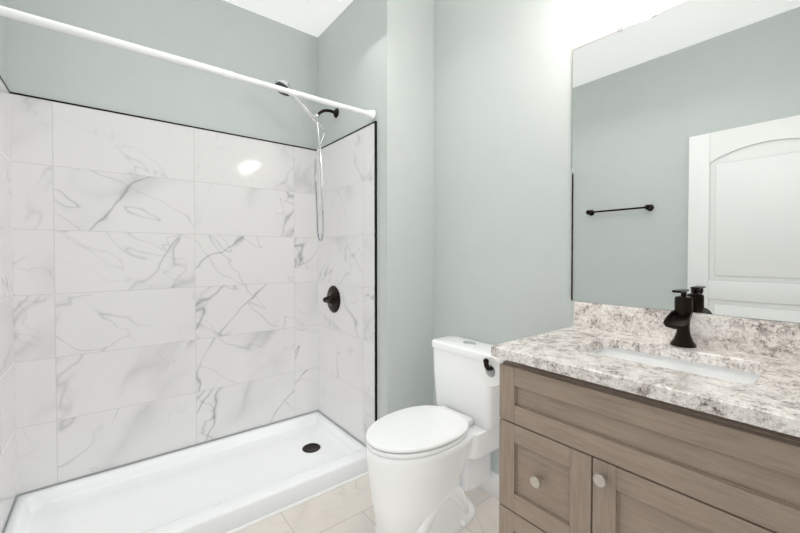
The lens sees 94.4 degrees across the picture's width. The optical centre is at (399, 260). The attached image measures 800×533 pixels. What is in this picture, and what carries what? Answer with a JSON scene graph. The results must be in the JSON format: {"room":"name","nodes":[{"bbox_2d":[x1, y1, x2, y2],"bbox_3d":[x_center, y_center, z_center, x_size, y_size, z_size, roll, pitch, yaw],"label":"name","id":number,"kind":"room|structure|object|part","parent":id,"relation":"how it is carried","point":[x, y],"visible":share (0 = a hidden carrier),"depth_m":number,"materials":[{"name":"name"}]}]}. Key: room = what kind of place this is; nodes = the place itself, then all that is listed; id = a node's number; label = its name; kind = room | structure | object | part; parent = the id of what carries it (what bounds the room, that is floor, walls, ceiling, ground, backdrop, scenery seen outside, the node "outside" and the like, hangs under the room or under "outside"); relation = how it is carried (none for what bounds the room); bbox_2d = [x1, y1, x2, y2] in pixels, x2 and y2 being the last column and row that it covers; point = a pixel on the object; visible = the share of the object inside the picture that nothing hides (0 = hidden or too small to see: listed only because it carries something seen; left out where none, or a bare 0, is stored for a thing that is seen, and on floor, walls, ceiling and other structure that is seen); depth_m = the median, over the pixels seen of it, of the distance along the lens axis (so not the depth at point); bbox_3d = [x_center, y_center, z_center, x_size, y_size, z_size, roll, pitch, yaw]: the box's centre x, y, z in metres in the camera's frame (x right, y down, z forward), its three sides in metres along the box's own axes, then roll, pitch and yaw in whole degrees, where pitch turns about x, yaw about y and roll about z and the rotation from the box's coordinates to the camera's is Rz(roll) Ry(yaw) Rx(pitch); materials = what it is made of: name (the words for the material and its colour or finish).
{"room":"bathroom","nodes":[
{"label":"bathroom","id":0,"kind":"room"},
{"bbox_2d":[0,0,13,532],"bbox_3d":[-1.023,-0.169,0.644,0.100,2.740,2.570,-1,1,-38],"label":"wall","id":1,"kind":"structure","parent":0,"point":[3,69],"depth_m":1.62,"materials":[{"name":"paint"}]},
{"bbox_2d":[0,5,375,119],"bbox_3d":[-0.740,-0.799,1.589,1.504,0.054,0.054,-1,1,-38],"label":"curtain rod","id":2,"kind":"object","parent":1,"relation":"attached to","point":[11,13],"visible":1,"depth_m":1.42,"materials":[{"name":"white metal"}]},
{"bbox_2d":[5,0,318,503],"bbox_3d":[-1.078,-0.195,2.301,2.064,2.740,0.100,-1,1,-38],"label":"wall","id":3,"kind":"structure","parent":0,"point":[42,62],"depth_m":2.08,"materials":[{"name":"paint"}]},
{"bbox_2d":[0,78,374,532],"bbox_3d":[-0.955,0.158,1.878,1.526,1.833,0.724,-1,1,-38],"label":"tiled wall","id":4,"kind":"structure","parent":3,"relation":"attached to","point":[164,287],"depth_m":2.05,"materials":[{"name":"white tile"}]},
{"bbox_2d":[0,75,376,420],"bbox_3d":[-0.953,0.154,1.875,1.526,1.841,0.732,-1,1,-38],"label":"trim","id":5,"kind":"structure","parent":3,"relation":"attached to","point":[375,180],"depth_m":2.05,"materials":[{"name":"black metal"}]},
{"bbox_2d":[224,0,352,36],"bbox_3d":[-0.128,-1.576,1.073,2.064,0.060,3.170,-1,1,-38],"label":"ceiling","id":6,"kind":"structure","parent":0,"point":[316,18],"depth_m":2.32,"materials":[{"name":"white paint"}]},
{"bbox_2d":[236,475,498,532],"bbox_3d":[-0.128,1.224,1.117,2.064,0.060,3.170,-1,1,-38],"label":"floor","id":7,"kind":"structure","parent":0,"point":[347,508],"depth_m":1.72,"materials":[{"name":"tile"}]},
{"bbox_2d":[4,411,367,532],"bbox_3d":[-0.949,1.129,1.885,1.503,0.104,0.722,-1,1,-38],"label":"shower pan","id":8,"kind":"object","parent":7,"relation":"on","point":[236,482],"visible":0.9,"depth_m":1.84,"materials":[{"name":"white plastic"}]},
{"bbox_2d":[366,336,500,532],"bbox_3d":[0.149,0.797,1.698,0.678,0.773,0.396,-1,1,-38],"label":"toilet","id":9,"kind":"object","parent":7,"relation":"on","point":[428,465],"visible":1,"depth_m":1.58,"materials":[{"name":"ceramic"}]},
{"bbox_3d":[0.083,0.746,1.645,0.510,0.047,0.358,-1,1,-38],"label":"seat","id":10,"kind":"part","parent":9,"relation":"part of","materials":[{"name":"plastic"}]},
{"bbox_3d":[0.345,0.589,1.849,0.180,0.362,0.396,-1,1,-38],"label":"tank","id":11,"kind":"part","parent":9,"relation":"part of","materials":[{"name":"ceramic"}]},
{"bbox_2d":[479,289,799,532],"bbox_3d":[0.713,0.643,1.090,0.562,1.100,0.890,-1,1,-38],"label":"bathroom vanity","id":12,"kind":"object","parent":7,"relation":"on","point":[681,417],"visible":1,"depth_m":0.95,"materials":[{"name":"brown wood"}]},
{"bbox_2d":[491,301,799,464],"bbox_3d":[0.749,0.241,1.045,0.554,0.132,0.784,-1,1,-38],"label":"countertop","id":13,"kind":"structure","parent":12,"relation":"on","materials":[{"name":"stone"}]},
{"bbox_2d":[662,289,697,348],"bbox_3d":[0.884,0.182,1.166,0.123,0.181,0.070,-1,1,-38],"label":"faucet","id":14,"kind":"object","parent":13,"relation":"on","point":[682,323],"depth_m":1.17,"materials":[{"name":"black metal"}]},
{"bbox_2d":[318,0,433,446],"bbox_3d":[-0.152,-0.197,2.440,0.438,2.740,0.827,-1,1,-38],"label":"wall","id":15,"kind":"structure","parent":0,"point":[377,56],"depth_m":2.08,"materials":[{"name":"paint"}]},
{"bbox_2d":[274,79,338,241],"bbox_3d":[-0.569,-0.585,2.280,0.404,0.937,0.112,-1,1,-38],"label":"shower head","id":16,"kind":"object","parent":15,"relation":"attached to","point":[302,105],"visible":0.88,"depth_m":2.32},
{"bbox_3d":[-0.467,-0.942,2.356,0.143,0.086,0.062,-1,1,-38],"label":"arm","id":17,"kind":"part","parent":16,"relation":"part of"},
{"bbox_2d":[323,286,339,312],"bbox_3d":[-0.464,0.255,2.406,0.079,0.180,0.189,-1,1,-38],"label":"shower valve","id":18,"kind":"object","parent":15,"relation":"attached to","point":[332,299],"visible":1,"depth_m":2.40,"materials":[{"name":"black metal"}]},
{"bbox_2d":[433,0,795,499],"bbox_3d":[0.771,-0.183,1.532,0.112,2.740,1.743,-1,1,-38],"label":"wall","id":19,"kind":"structure","parent":0,"point":[502,167],"depth_m":1.79,"materials":[{"name":"paint"}]},
{"bbox_2d":[570,0,799,322],"bbox_3d":[0.955,-0.348,1.216,0.008,1.036,0.800,-1,1,-38],"label":"mirror","id":20,"kind":"object","parent":19,"relation":"attached to","point":[685,144],"visible":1,"depth_m":1.21,"materials":[{"name":"clear glass"}]}
]}

